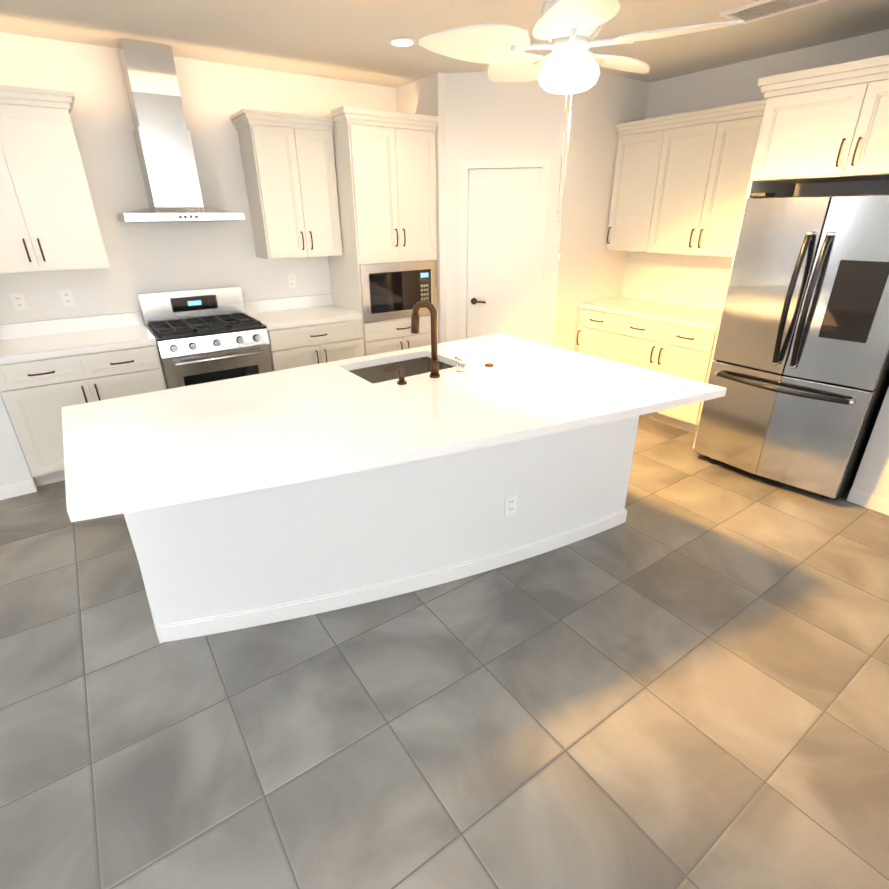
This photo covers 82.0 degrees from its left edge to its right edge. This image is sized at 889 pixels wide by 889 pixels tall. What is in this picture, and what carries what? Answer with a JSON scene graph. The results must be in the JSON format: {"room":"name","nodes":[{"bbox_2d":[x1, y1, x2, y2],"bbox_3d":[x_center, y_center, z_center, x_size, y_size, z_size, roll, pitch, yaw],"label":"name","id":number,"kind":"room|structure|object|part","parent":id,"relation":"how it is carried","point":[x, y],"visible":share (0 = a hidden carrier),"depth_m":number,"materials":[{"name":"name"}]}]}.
{"room":"kitchen","nodes":[
{"label":"kitchen","id":0,"kind":"room"},
{"bbox_2d":[0,393,37,488],"bbox_3d":[-3.889,-1.485,4.155,0.260,2.740,3.500,-16,29,-31],"label":"wall","id":1,"kind":"structure","parent":0,"point":[14,467],"depth_m":3.33,"materials":[{"name":"white paint"}]},
{"bbox_2d":[0,32,396,325],"bbox_3d":[-1.047,-1.781,4.763,5.170,2.740,0.120,-16,29,-31],"label":"wall","id":2,"kind":"structure","parent":0,"point":[146,257],"depth_m":3.84,"materials":[{"name":"white paint"}]},
{"bbox_2d":[10,293,27,310],"bbox_3d":[-2.960,-0.992,3.558,0.072,0.115,0.007,-16,29,-31],"label":"electrical outlet","id":3,"kind":"object","parent":2,"relation":"attached to","point":[18,301],"visible":1,"depth_m":3.56,"materials":[{"name":"white plastic"}]},
{"bbox_2d":[0,85,109,272],"bbox_3d":[-2.681,-1.635,3.228,0.818,1.010,0.388,-16,29,-31],"label":"upper cabinet","id":4,"kind":"object","parent":2,"relation":"attached to","point":[48,220],"visible":1,"depth_m":3.19,"materials":[{"name":"white paint"}]},
{"bbox_2d":[59,289,74,306],"bbox_3d":[-2.731,-1.060,3.704,0.072,0.115,0.007,-16,29,-31],"label":"electrical outlet","id":5,"kind":"object","parent":2,"relation":"attached to","point":[67,299],"visible":1,"depth_m":3.70,"materials":[{"name":"white plastic"}]},
{"bbox_2d":[117,39,244,221],"bbox_3d":[-1.922,-2.113,3.523,0.765,1.057,0.502,-16,29,-31],"label":"range hood","id":6,"kind":"object","parent":2,"relation":"attached to","point":[163,142],"visible":0.98,"depth_m":3.49,"materials":[{"name":"silver metal"}]},
{"bbox_2d":[229,109,342,258],"bbox_3d":[-1.245,-2.059,4.143,0.690,1.010,0.388,-16,29,-31],"label":"upper cabinet","id":7,"kind":"object","parent":2,"relation":"attached to","point":[288,162],"visible":1,"depth_m":4.02,"materials":[{"name":"white paint"}]},
{"bbox_2d":[287,274,296,287],"bbox_3d":[-1.364,-1.463,4.574,0.072,0.115,0.007,-16,29,-31],"label":"electrical outlet","id":8,"kind":"object","parent":2,"relation":"attached to","point":[291,280],"visible":1,"depth_m":4.57,"materials":[{"name":"white plastic"}]},
{"bbox_2d":[397,72,445,343],"bbox_3d":[-0.202,-1.837,4.872,0.067,2.740,0.650,-16,29,-31],"label":"wall","id":9,"kind":"structure","parent":0,"point":[424,96],"depth_m":4.39,"materials":[{"name":"white paint"}]},
{"bbox_2d":[0,415,888,888],"bbox_3d":[-1.517,0.853,2.338,9.900,0.060,13.700,-16,29,-31],"label":"floor","id":10,"kind":"structure","parent":0,"point":[678,677],"depth_m":1.90,"materials":[{"name":"tile"}]},
{"bbox_2d":[0,311,166,485],"bbox_3d":[-2.553,-0.352,3.713,0.914,1.020,0.666,-16,29,-31],"label":"base cabinet","id":11,"kind":"object","parent":10,"relation":"on","point":[49,369],"visible":0.77,"depth_m":3.43,"materials":[{"name":"white paint"}]},
{"bbox_2d":[137,286,272,388],"bbox_3d":[-1.845,-0.606,4.100,0.759,1.155,0.697,-16,29,-31],"label":"range","id":12,"kind":"object","parent":10,"relation":"on","point":[205,335],"visible":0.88,"depth_m":3.90,"materials":[{"name":"silver metal"}]},
{"bbox_2d":[244,294,363,370],"bbox_3d":[-1.210,-0.748,4.568,0.824,1.020,0.666,-16,29,-31],"label":"base cabinet","id":13,"kind":"object","parent":10,"relation":"on","point":[302,331],"visible":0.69,"depth_m":4.31,"materials":[{"name":"white paint"}]},
{"bbox_2d":[95,336,636,643],"bbox_3d":[-0.304,0.135,2.766,2.446,0.879,1.355,-16,29,-31],"label":"kitchen island","id":14,"kind":"object","parent":10,"relation":"on","point":[443,522],"depth_m":2.38,"materials":[{"name":"white paint"}]},
{"bbox_2d":[62,362,605,557],"bbox_3d":[-0.516,-0.130,2.238,1.890,0.040,1.485,-16,29,-31],"label":"island countertop","id":15,"kind":"structure","parent":14,"relation":"on","point":[180,464],"depth_m":2.07,"materials":[{"name":"white stone"}]},
{"bbox_2d":[349,356,453,383],"bbox_3d":[-0.236,-0.321,2.947,0.628,0.196,0.448,-16,29,-31],"label":"sink","id":16,"kind":"object","parent":15,"relation":"in","point":[378,374],"visible":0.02,"depth_m":3.12,"materials":[{"name":"silver metal"}]},
{"bbox_2d":[504,494,517,516],"bbox_3d":[0.334,0.305,2.571,0.072,0.115,0.007,-11,26,-22],"label":"outlet","id":17,"kind":"object","parent":14,"relation":"attached to","point":[510,506],"visible":1,"depth_m":2.57,"materials":[{"name":"white plastic"}]},
{"bbox_2d":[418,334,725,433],"bbox_3d":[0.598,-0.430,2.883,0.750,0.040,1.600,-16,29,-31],"label":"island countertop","id":18,"kind":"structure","parent":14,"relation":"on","point":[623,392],"depth_m":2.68,"materials":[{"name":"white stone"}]},
{"bbox_2d":[384,300,493,384],"bbox_3d":[-0.037,-0.553,2.646,0.686,0.386,0.135,-16,29,-31],"label":"faucet","id":19,"kind":"object","parent":18,"relation":"on","point":[434,359],"visible":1,"depth_m":2.58,"materials":[{"name":"brown metal"}]},
{"bbox_2d":[323,106,437,355],"bbox_3d":[-0.569,-1.575,4.687,0.840,2.420,0.658,-16,29,-31],"label":"tall cabinet","id":20,"kind":"object","parent":10,"relation":"on","point":[385,164],"visible":0.69,"depth_m":4.23,"materials":[{"name":"white paint"}]},
{"bbox_2d":[359,260,437,322],"bbox_3d":[-0.507,-1.434,4.702,0.768,0.475,0.442,-16,29,-31],"label":"microwave","id":21,"kind":"object","parent":20,"relation":"in","point":[396,290],"visible":0.88,"depth_m":4.52,"materials":[{"name":"silver metal"}]},
{"bbox_2d":[575,305,610,357],"bbox_3d":[1.678,-0.892,5.008,0.620,0.880,0.510,-16,29,-31],"label":"base cabinet","id":22,"kind":"object","parent":10,"relation":"on","point":[591,340],"depth_m":4.80,"materials":[{"name":"white paint"}]},
{"bbox_2d":[603,313,717,433],"bbox_3d":[2.032,-0.687,4.546,0.620,0.880,0.952,-16,29,-31],"label":"base cabinet","id":23,"kind":"object","parent":10,"relation":"on","point":[674,339],"depth_m":4.27,"materials":[{"name":"white paint"}]},
{"bbox_2d":[579,297,721,328],"bbox_3d":[1.916,-1.173,4.506,0.632,0.039,1.348,-16,29,-31],"label":"countertop","id":24,"kind":"structure","parent":23,"relation":"on","point":[709,318],"depth_m":4.43,"materials":[{"name":"white stone"}]},
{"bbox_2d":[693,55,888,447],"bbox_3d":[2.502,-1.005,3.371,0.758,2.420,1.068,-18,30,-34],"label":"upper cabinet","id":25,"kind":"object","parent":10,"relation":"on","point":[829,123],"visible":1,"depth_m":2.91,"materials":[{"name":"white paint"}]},
{"bbox_2d":[693,193,888,499],"bbox_3d":[2.443,-0.671,3.385,1.030,1.800,0.910,-18,30,-34],"label":"refrigerator","id":26,"kind":"object","parent":10,"relation":"on","point":[799,370],"visible":1,"depth_m":3.09,"materials":[{"name":"silver metal"}]},
{"bbox_2d":[0,0,888,87],"bbox_3d":[-1.538,-1.782,1.149,9.900,0.280,13.700,-16,29,-31],"label":"ceiling","id":27,"kind":"structure","parent":0,"point":[345,40],"depth_m":3.10,"materials":[{"name":"white paint"}]},
{"bbox_2d":[387,37,416,46],"bbox_3d":[-0.274,-2.613,3.327,0.196,0.012,0.196,-16,29,-31],"label":"recessed light","id":28,"kind":"object","parent":27,"relation":"in","point":[402,41],"visible":1,"depth_m":3.31,"materials":[{"name":"white paint"}]},
{"bbox_2d":[419,0,743,260],"bbox_3d":[0.573,-1.536,2.439,1.286,1.252,1.286,-16,29,-31],"label":"kitchen ceiling fan","id":29,"kind":"object","parent":27,"relation":"hanging from","point":[566,26],"depth_m":2.22,"materials":[{"name":"white"}]},
{"bbox_3d":[0.564,-1.681,2.327,0.272,0.135,0.272,-16,29,-31],"label":"kitchen ceiling fan shade","id":30,"kind":"part","parent":29,"relation":"part of","materials":[{"name":"white glass"}]},
{"bbox_2d":[719,0,827,23],"bbox_3d":[1.784,-2.386,2.790,0.270,0.015,0.440,-16,29,-31],"label":"ceiling vent","id":31,"kind":"object","parent":27,"relation":"in","point":[755,11],"visible":0.98,"depth_m":2.81,"materials":[{"name":"white metal"}]},
{"bbox_2d":[445,71,571,345],"bbox_3d":[0.519,-1.725,4.613,1.011,2.740,0.100,4,25,9],"label":"wall","id":32,"kind":"structure","parent":0,"point":[486,118],"depth_m":4.21,"materials":[{"name":"white paint"}]},
{"bbox_2d":[460,158,549,342],"bbox_3d":[0.512,-1.415,4.697,0.740,2.105,0.094,4,25,9],"label":"pantry door","id":33,"kind":"structure","parent":32,"relation":"in","point":[503,214],"depth_m":4.55,"materials":[{"name":"white paint"}]},
{"bbox_2d":[552,72,649,351],"bbox_3d":[1.369,-1.805,4.776,0.950,2.740,0.100,-16,29,-31],"label":"wall","id":34,"kind":"structure","parent":0,"point":[591,267],"depth_m":4.48,"materials":[{"name":"white paint"}]},
{"bbox_2d":[531,29,888,334],"bbox_3d":[3.700,-0.837,2.590,0.120,2.740,9.210,-16,29,-31],"label":"wall","id":35,"kind":"structure","parent":0,"point":[693,281],"depth_m":4.16,"materials":[{"name":"white paint"}]},
{"bbox_2d":[606,123,653,251],"bbox_3d":[1.785,-2.214,4.502,0.350,0.955,0.510,-16,29,-31],"label":"upper cabinet","id":36,"kind":"object","parent":35,"relation":"attached to","point":[635,146],"depth_m":4.45,"materials":[{"name":"white paint"}]},
{"bbox_2d":[638,107,764,257],"bbox_3d":[2.140,-2.009,4.040,0.350,0.955,0.952,-16,29,-31],"label":"upper cabinet","id":37,"kind":"object","parent":35,"relation":"attached to","point":[680,183],"depth_m":3.97,"materials":[{"name":"white paint"}]},
{"bbox_2d":[852,387,888,499],"bbox_3d":[2.984,-0.935,2.820,0.765,2.740,0.300,-16,29,-31],"label":"wall","id":38,"kind":"structure","parent":0,"point":[872,477],"depth_m":3.11,"materials":[{"name":"white paint"}]},
{"bbox_2d":[847,488,888,514],"bbox_3d":[2.672,0.365,3.165,0.012,0.090,0.290,-16,29,-31],"label":"baseboard","id":39,"kind":"structure","parent":38,"relation":"attached to","point":[869,501],"depth_m":3.19,"materials":[{"name":"white paint"}]}
]}

